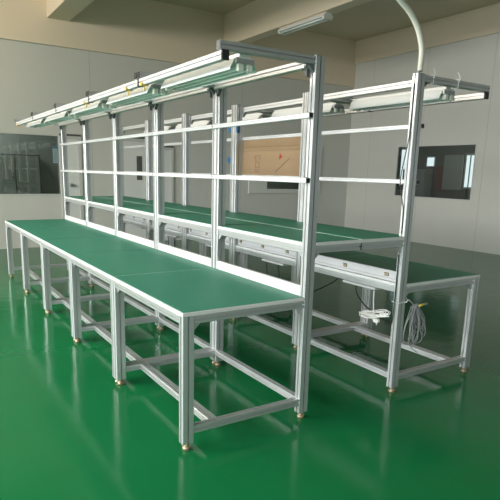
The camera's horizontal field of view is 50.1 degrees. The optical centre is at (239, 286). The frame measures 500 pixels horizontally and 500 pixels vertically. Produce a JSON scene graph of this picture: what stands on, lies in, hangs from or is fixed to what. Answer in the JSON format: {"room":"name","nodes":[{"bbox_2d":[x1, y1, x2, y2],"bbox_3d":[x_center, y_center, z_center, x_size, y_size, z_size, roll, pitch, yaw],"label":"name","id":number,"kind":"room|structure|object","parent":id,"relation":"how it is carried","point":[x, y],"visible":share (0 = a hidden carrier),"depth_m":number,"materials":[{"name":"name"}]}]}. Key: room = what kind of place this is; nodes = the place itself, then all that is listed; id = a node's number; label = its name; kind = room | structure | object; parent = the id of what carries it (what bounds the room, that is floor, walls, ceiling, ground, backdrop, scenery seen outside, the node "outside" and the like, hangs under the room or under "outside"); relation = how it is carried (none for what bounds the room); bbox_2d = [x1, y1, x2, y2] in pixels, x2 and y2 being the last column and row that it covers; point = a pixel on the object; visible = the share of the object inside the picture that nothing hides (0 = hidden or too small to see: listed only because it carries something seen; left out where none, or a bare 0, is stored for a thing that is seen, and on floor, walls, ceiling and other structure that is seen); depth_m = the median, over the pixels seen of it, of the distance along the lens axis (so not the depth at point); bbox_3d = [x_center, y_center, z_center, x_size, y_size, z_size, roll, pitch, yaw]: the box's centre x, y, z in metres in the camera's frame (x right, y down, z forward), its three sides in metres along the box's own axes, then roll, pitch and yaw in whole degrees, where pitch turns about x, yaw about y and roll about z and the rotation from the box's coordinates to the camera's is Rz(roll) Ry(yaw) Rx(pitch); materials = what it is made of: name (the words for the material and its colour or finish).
{"room":"factory floor","nodes":[
{"label":"factory floor","id":0,"kind":"room"},
{"bbox_2d":[0,133,58,193],"bbox_3d":[-5.002,-2.283,9.587,5.200,3.100,1.280,-6,14,-31],"label":"wall","id":1,"kind":"structure","parent":0,"point":[9,143],"depth_m":10.79,"materials":[{"name":"grey"}]},
{"bbox_2d":[0,39,352,248],"bbox_3d":[-2.809,-3.061,9.968,13.260,4.560,0.120,-6,14,-31],"label":"wall","id":2,"kind":"structure","parent":0,"point":[34,77],"depth_m":10.26,"materials":[{"name":"white paint"}]},
{"bbox_2d":[0,132,61,195],"bbox_3d":[-4.605,-2.086,9.040,3.065,1.080,0.140,-6,14,-31],"label":"window","id":3,"kind":"structure","parent":2,"relation":"in","point":[58,148],"depth_m":9.67,"materials":[{"name":"grey paint"}]},
{"bbox_2d":[52,146,57,162],"bbox_3d":[-3.360,-2.398,9.726,0.080,0.300,0.008,-6,14,-31],"label":"notice sign","id":4,"kind":"object","parent":3,"relation":"attached to","point":[55,156],"visible":1,"depth_m":9.72,"materials":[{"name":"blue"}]},
{"bbox_2d":[59,133,83,219],"bbox_3d":[-3.115,-1.778,9.954,0.390,2.045,0.065,-6,14,-31],"label":"door","id":5,"kind":"structure","parent":2,"relation":"in","point":[74,153],"depth_m":9.92,"materials":[{"name":"grey paint"}]},
{"bbox_2d":[123,137,145,237],"bbox_3d":[-2.135,-1.898,10.572,0.680,2.065,0.036,-6,14,-31],"label":"door","id":6,"kind":"structure","parent":2,"relation":"in","point":[134,158],"depth_m":10.54,"materials":[{"name":"grey paint"}]},
{"bbox_2d":[164,146,173,239],"bbox_3d":[-1.500,-1.899,10.979,0.300,1.925,0.036,-6,14,-31],"label":"door","id":7,"kind":"structure","parent":2,"relation":"in","point":[168,150],"depth_m":10.92,"materials":[{"name":"grey paint"}]},
{"bbox_2d":[0,0,355,87],"bbox_3d":[-2.690,-4.769,9.550,12.940,1.040,0.050,-6,14,-31],"label":"beam","id":8,"kind":"structure","parent":2,"relation":"attached to","point":[146,29],"depth_m":10.15,"materials":[{"name":"beige paint"}]},
{"bbox_2d":[248,148,321,192],"bbox_3d":[1.069,-2.729,12.473,2.070,1.080,0.088,-6,14,-31],"label":"window","id":9,"kind":"structure","parent":2,"relation":"in","point":[253,186],"depth_m":12.20,"materials":[{"name":"white"}]},
{"bbox_2d":[323,102,344,115],"bbox_3d":[0.680,-1.416,4.139,0.533,0.089,0.689,-6,14,-31],"label":"lamp","id":10,"kind":"object","parent":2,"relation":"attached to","point":[330,108],"depth_m":4.37,"materials":[{"name":"grey"}]},
{"bbox_2d":[0,240,499,499],"bbox_3d":[1.535,0.190,6.439,16.340,0.120,16.750,-6,14,-31],"label":"floor","id":11,"kind":"structure","parent":0,"point":[68,431],"depth_m":3.37,"materials":[{"name":"green paint"}]},
{"bbox_2d":[0,153,41,193],"bbox_3d":[-4.667,-1.720,10.339,1.550,1.660,0.385,-6,14,-31],"label":"upper cabinet","id":12,"kind":"object","parent":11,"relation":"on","point":[19,173],"visible":0.5,"depth_m":10.31,"materials":[{"name":"grey glass"}]},
{"bbox_2d":[5,112,113,291],"bbox_3d":[-2.283,-1.080,6.792,1.178,2.041,1.050,-6,14,-31],"label":"workbench","id":13,"kind":"object","parent":11,"relation":"on","point":[69,221],"visible":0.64,"depth_m":6.95,"materials":[{"name":"silver metal"}]},
{"bbox_2d":[26,117,54,127],"bbox_3d":[-2.430,-1.992,6.489,0.160,0.089,0.958,-6,14,-31],"label":"lamp","id":14,"kind":"object","parent":13,"relation":"attached to","point":[40,123],"visible":0.78,"depth_m":6.39,"materials":[{"name":"grey"}]},
{"bbox_2d":[20,103,150,312],"bbox_3d":[-1.726,-0.881,5.923,1.178,2.041,1.050,-6,14,-31],"label":"workbench","id":15,"kind":"object","parent":11,"relation":"on","point":[92,229],"visible":0.65,"depth_m":6.05,"materials":[{"name":"silver metal"}]},
{"bbox_2d":[45,110,80,122],"bbox_3d":[-1.873,-1.793,5.620,0.160,0.089,0.958,-6,14,-31],"label":"lamp","id":16,"kind":"object","parent":15,"relation":"attached to","point":[64,116],"visible":0.8,"depth_m":5.52,"materials":[{"name":"grey"}]},
{"bbox_2d":[41,91,193,340],"bbox_3d":[-1.168,-0.682,5.054,1.178,2.041,1.050,-6,14,-31],"label":"workbench","id":17,"kind":"object","parent":11,"relation":"on","point":[123,241],"visible":0.47,"depth_m":5.11,"materials":[{"name":"silver metal"}]},
{"bbox_2d":[70,99,116,115],"bbox_3d":[-1.316,-1.594,4.751,0.160,0.089,0.958,-6,14,-31],"label":"lamp","id":18,"kind":"object","parent":17,"relation":"attached to","point":[99,106],"visible":0.77,"depth_m":4.64,"materials":[{"name":"grey"}]},
{"bbox_2d":[96,120,200,254],"bbox_3d":[-1.266,-1.191,7.418,1.214,2.041,1.050,-6,14,-31],"label":"workbench","id":19,"kind":"object","parent":11,"relation":"on","point":[138,222],"visible":0.27,"depth_m":7.34,"materials":[{"name":"silver metal"}]},
{"bbox_2d":[144,126,175,132],"bbox_3d":[-1.093,-2.137,7.313,0.160,0.089,0.958,-6,14,-31],"label":"lamp","id":20,"kind":"object","parent":19,"relation":"attached to","point":[165,127],"visible":0.16,"depth_m":6.97,"materials":[{"name":"grey"}]},
{"bbox_2d":[69,72,257,382],"bbox_3d":[-0.611,-0.483,4.185,1.178,2.041,1.050,-6,14,-31],"label":"workbench","id":21,"kind":"object","parent":11,"relation":"on","point":[165,258],"visible":0.69,"depth_m":4.19,"materials":[{"name":"silver metal"}]},
{"bbox_2d":[106,82,169,106],"bbox_3d":[-0.759,-1.395,3.882,0.160,0.089,0.958,-6,14,-31],"label":"lamp","id":22,"kind":"object","parent":21,"relation":"attached to","point":[153,91],"visible":0.9,"depth_m":3.76,"materials":[{"name":"grey"}]},
{"bbox_2d":[123,114,240,266],"bbox_3d":[-0.709,-0.992,6.549,1.214,2.041,1.050,-6,14,-31],"label":"workbench","id":23,"kind":"object","parent":11,"relation":"on","point":[171,230],"visible":0.27,"depth_m":6.63,"materials":[{"name":"silver metal"}]},
{"bbox_2d":[175,120,212,128],"bbox_3d":[-0.536,-1.938,6.444,0.160,0.089,0.958,-6,14,-31],"label":"lamp","id":24,"kind":"object","parent":23,"relation":"attached to","point":[205,122],"visible":0.31,"depth_m":6.26,"materials":[{"name":"grey"}]},
{"bbox_2d":[165,105,293,281],"bbox_3d":[-0.152,-0.793,5.680,1.214,2.041,1.050,-6,14,-31],"label":"workbench","id":25,"kind":"object","parent":11,"relation":"on","point":[189,234],"visible":0.18,"depth_m":5.76,"materials":[{"name":"silver metal"}]},
{"bbox_2d":[227,113,269,122],"bbox_3d":[0.021,-1.739,5.575,0.160,0.089,0.958,-6,14,-31],"label":"lamp","id":26,"kind":"object","parent":25,"relation":"attached to","point":[254,115],"visible":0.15,"depth_m":5.30,"materials":[{"name":"grey"}]},
{"bbox_2d":[112,39,360,450],"bbox_3d":[-0.054,-0.284,3.316,1.178,2.041,1.050,-6,14,-31],"label":"workbench","id":27,"kind":"object","parent":11,"relation":"on","point":[190,298],"visible":0.97,"depth_m":3.09,"materials":[{"name":"silver metal"}]},
{"bbox_2d":[161,54,256,91],"bbox_3d":[-0.202,-1.196,3.013,0.160,0.089,0.958,-6,14,-31],"label":"lamp","id":28,"kind":"object","parent":27,"relation":"attached to","point":[238,65],"visible":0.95,"depth_m":2.87,"materials":[{"name":"white metal"}]},
{"bbox_2d":[200,92,371,348],"bbox_3d":[0.405,-0.594,4.811,1.214,2.041,1.050,-6,14,-31],"label":"workbench","id":29,"kind":"object","parent":11,"relation":"on","point":[282,257],"visible":0.39,"depth_m":4.72,"materials":[{"name":"silver metal"}]},
{"bbox_2d":[242,137,300,175],"bbox_3d":[0.275,-1.119,4.623,0.017,0.309,0.925,-6,14,-31],"label":"panel","id":30,"kind":"object","parent":29,"relation":"on","point":[276,156],"visible":0.87,"depth_m":4.60,"materials":[{"name":"brown cardboard"}]},
{"bbox_2d":[262,258,288,265],"bbox_3d":[0.306,-0.214,4.659,0.070,0.018,0.320,-6,14,-31],"label":"tray","id":31,"kind":"object","parent":29,"relation":"on","point":[271,260],"depth_m":4.61,"materials":[{"name":"grey metal"}]},
{"bbox_2d":[271,107,301,116],"bbox_3d":[0.372,-1.477,4.388,0.280,0.089,0.704,-6,14,-31],"label":"lamp","id":32,"kind":"object","parent":29,"relation":"attached to","point":[297,110],"depth_m":4.84,"materials":[{"name":"white"}]},
{"bbox_2d":[263,72,489,392],"bbox_3d":[0.962,-0.395,3.942,1.214,2.041,1.050,-6,14,-31],"label":"workbench","id":33,"kind":"object","parent":11,"relation":"on","point":[373,272],"visible":0.73,"depth_m":3.69,"materials":[{"name":"silver metal"}]},
{"bbox_2d":[313,278,337,291],"bbox_3d":[0.616,-0.001,4.141,0.010,0.199,0.403,-6,14,-31],"label":"cable","id":34,"kind":"object","parent":33,"relation":"hanging from","point":[337,278],"visible":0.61,"depth_m":4.07,"materials":[{"name":"black plastic"}]},
{"bbox_2d":[343,279,380,289],"bbox_3d":[0.863,-0.015,3.790,0.070,0.018,0.320,-6,14,-31],"label":"tray","id":35,"kind":"object","parent":33,"relation":"on","point":[368,285],"depth_m":3.74,"materials":[{"name":"grey metal"}]},
{"bbox_2d":[355,285,390,322],"bbox_3d":[0.949,0.126,3.722,0.012,0.213,0.388,-8,15,-38],"label":"cable","id":36,"kind":"object","parent":33,"relation":"hanging from","point":[355,285],"visible":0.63,"depth_m":3.79,"materials":[{"name":"black plastic"}]},
{"bbox_2d":[359,291,390,324],"bbox_3d":[0.925,0.147,3.675,0.056,0.230,0.277,-6,14,-31],"label":"power cord","id":37,"kind":"object","parent":33,"relation":"hanging from","point":[376,320],"visible":1,"depth_m":3.67,"materials":[{"name":"white plastic"}]},
{"bbox_2d":[349,91,410,110],"bbox_3d":[0.976,-1.311,3.677,0.535,0.089,0.945,-6,14,-31],"label":"lamp","id":38,"kind":"object","parent":33,"relation":"attached to","point":[401,99],"depth_m":3.92,"materials":[{"name":"white"}]},
{"bbox_2d":[390,254,398,324],"bbox_3d":[1.005,0.026,3.480,0.008,0.476,0.028,-5,13,-25],"label":"cable","id":39,"kind":"object","parent":33,"relation":"hanging from","point":[398,254],"visible":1,"depth_m":3.47,"materials":[{"name":"black plastic"}]},
{"bbox_2d":[400,83,414,233],"bbox_3d":[1.017,-0.777,3.297,0.040,0.900,0.012,7,13,26],"label":"cable","id":40,"kind":"object","parent":33,"relation":"on","point":[414,83],"visible":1,"depth_m":3.29,"materials":[{"name":"black plastic"}]},
{"bbox_2d":[402,297,427,352],"bbox_3d":[1.166,0.224,3.600,0.209,0.460,0.098,-6,14,-31],"label":"cable","id":41,"kind":"object","parent":33,"relation":"hanging from","point":[415,308],"visible":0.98,"depth_m":3.57,"materials":[{"name":"grey plastic"}]},
{"bbox_2d":[423,86,454,103],"bbox_3d":[1.209,-1.228,3.314,0.536,0.089,0.544,-6,14,-31],"label":"lamp","id":42,"kind":"object","parent":33,"relation":"attached to","point":[431,95],"depth_m":3.50,"materials":[{"name":"grey"}]},
{"bbox_2d":[401,169,432,196],"bbox_3d":[4.717,-2.329,14.385,0.330,1.618,0.730,-6,14,-31],"label":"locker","id":43,"kind":"object","parent":11,"relation":"on","point":[423,189],"visible":0.31,"depth_m":14.00,"materials":[{"name":"grey"}]},
{"bbox_2d":[267,175,298,188],"bbox_3d":[0.674,-2.705,13.128,3.400,2.700,1.280,-6,14,-31],"label":"wall","id":44,"kind":"structure","parent":0,"point":[270,185],"depth_m":14.08,"materials":[{"name":"grey"}]},
{"bbox_2d":[154,0,499,40],"bbox_3d":[1.006,-4.035,3.680,13.340,0.150,14.350,-6,14,-31],"label":"ceiling","id":45,"kind":"structure","parent":0,"point":[372,18],"depth_m":10.50,"materials":[{"name":"paint"}]},
{"bbox_2d":[46,0,93,20],"bbox_3d":[0.540,-3.608,3.450,0.370,0.610,13.900,-6,14,-31],"label":"beam","id":46,"kind":"structure","parent":45,"relation":"attached to","point":[65,10],"depth_m":8.71,"materials":[{"name":"beige paint"}]},
{"bbox_2d":[224,0,371,43],"bbox_3d":[3.457,-3.925,5.246,0.230,0.610,13.900,-6,14,-31],"label":"beam","id":47,"kind":"structure","parent":45,"relation":"attached to","point":[258,19],"depth_m":9.62,"materials":[{"name":"beige paint"}]},
{"bbox_2d":[278,12,332,34],"bbox_3d":[1.085,-4.424,9.018,0.200,0.100,1.240,-6,14,-31],"label":"ceiling light","id":48,"kind":"object","parent":47,"relation":"attached to","point":[326,16],"visible":1,"depth_m":8.91,"materials":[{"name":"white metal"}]},
{"bbox_2d":[396,0,424,71],"bbox_3d":[0.844,-2.491,2.800,0.701,2.507,0.054,-6,14,-31],"label":"hose","id":49,"kind":"object","parent":45,"relation":"hanging from","point":[403,4],"visible":1,"depth_m":3.16,"materials":[{"name":"white plastic"}]},
{"bbox_2d":[344,33,499,254],"bbox_3d":[6.542,-2.315,7.501,0.120,4.560,14.150,-6,14,-31],"label":"wall","id":50,"kind":"structure","parent":0,"point":[473,225],"depth_m":11.19,"materials":[{"name":"white paint"}]},
{"bbox_2d":[355,3,499,63],"bbox_3d":[6.476,-4.304,7.095,0.050,0.505,13.900,-6,14,-31],"label":"trim","id":51,"kind":"structure","parent":50,"relation":"attached to","point":[483,21],"depth_m":10.92,"materials":[{"name":"beige paint"}]},
{"bbox_2d":[394,143,476,200],"bbox_3d":[4.132,-2.440,11.383,0.128,1.110,1.990,-6,14,-31],"label":"window","id":52,"kind":"structure","parent":50,"relation":"in","point":[399,151],"depth_m":11.79,"materials":[{"name":"grey paint"}]},
{"bbox_2d":[398,145,475,199],"bbox_3d":[4.470,-2.731,13.185,2.380,2.900,7.700,-6,14,-31],"label":"wall","id":53,"kind":"structure","parent":0,"point":[440,152],"depth_m":13.89,"materials":[{"name":"grey"}]},
{"bbox_2d":[399,148,474,188],"bbox_3d":[5.036,-3.172,14.233,0.034,1.050,3.000,-6,14,-31],"label":"window","id":54,"kind":"structure","parent":53,"relation":"in","point":[469,158],"depth_m":13.32,"materials":[{"name":"white glass"}]},
{"bbox_2d":[434,166,444,190],"bbox_3d":[5.229,-2.809,13.920,0.020,0.620,0.340,-6,14,-31],"label":"board","id":55,"kind":"object","parent":53,"relation":"attached to","point":[439,169],"visible":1,"depth_m":13.95,"materials":[{"name":"red"}]},
{"bbox_2d":[441,155,463,189],"bbox_3d":[5.399,-2.892,13.562,0.030,0.860,0.560,-6,14,-31],"label":"notice board","id":56,"kind":"object","parent":53,"relation":"attached to","point":[453,164],"visible":1,"depth_m":13.54,"materials":[{"name":"grey"}]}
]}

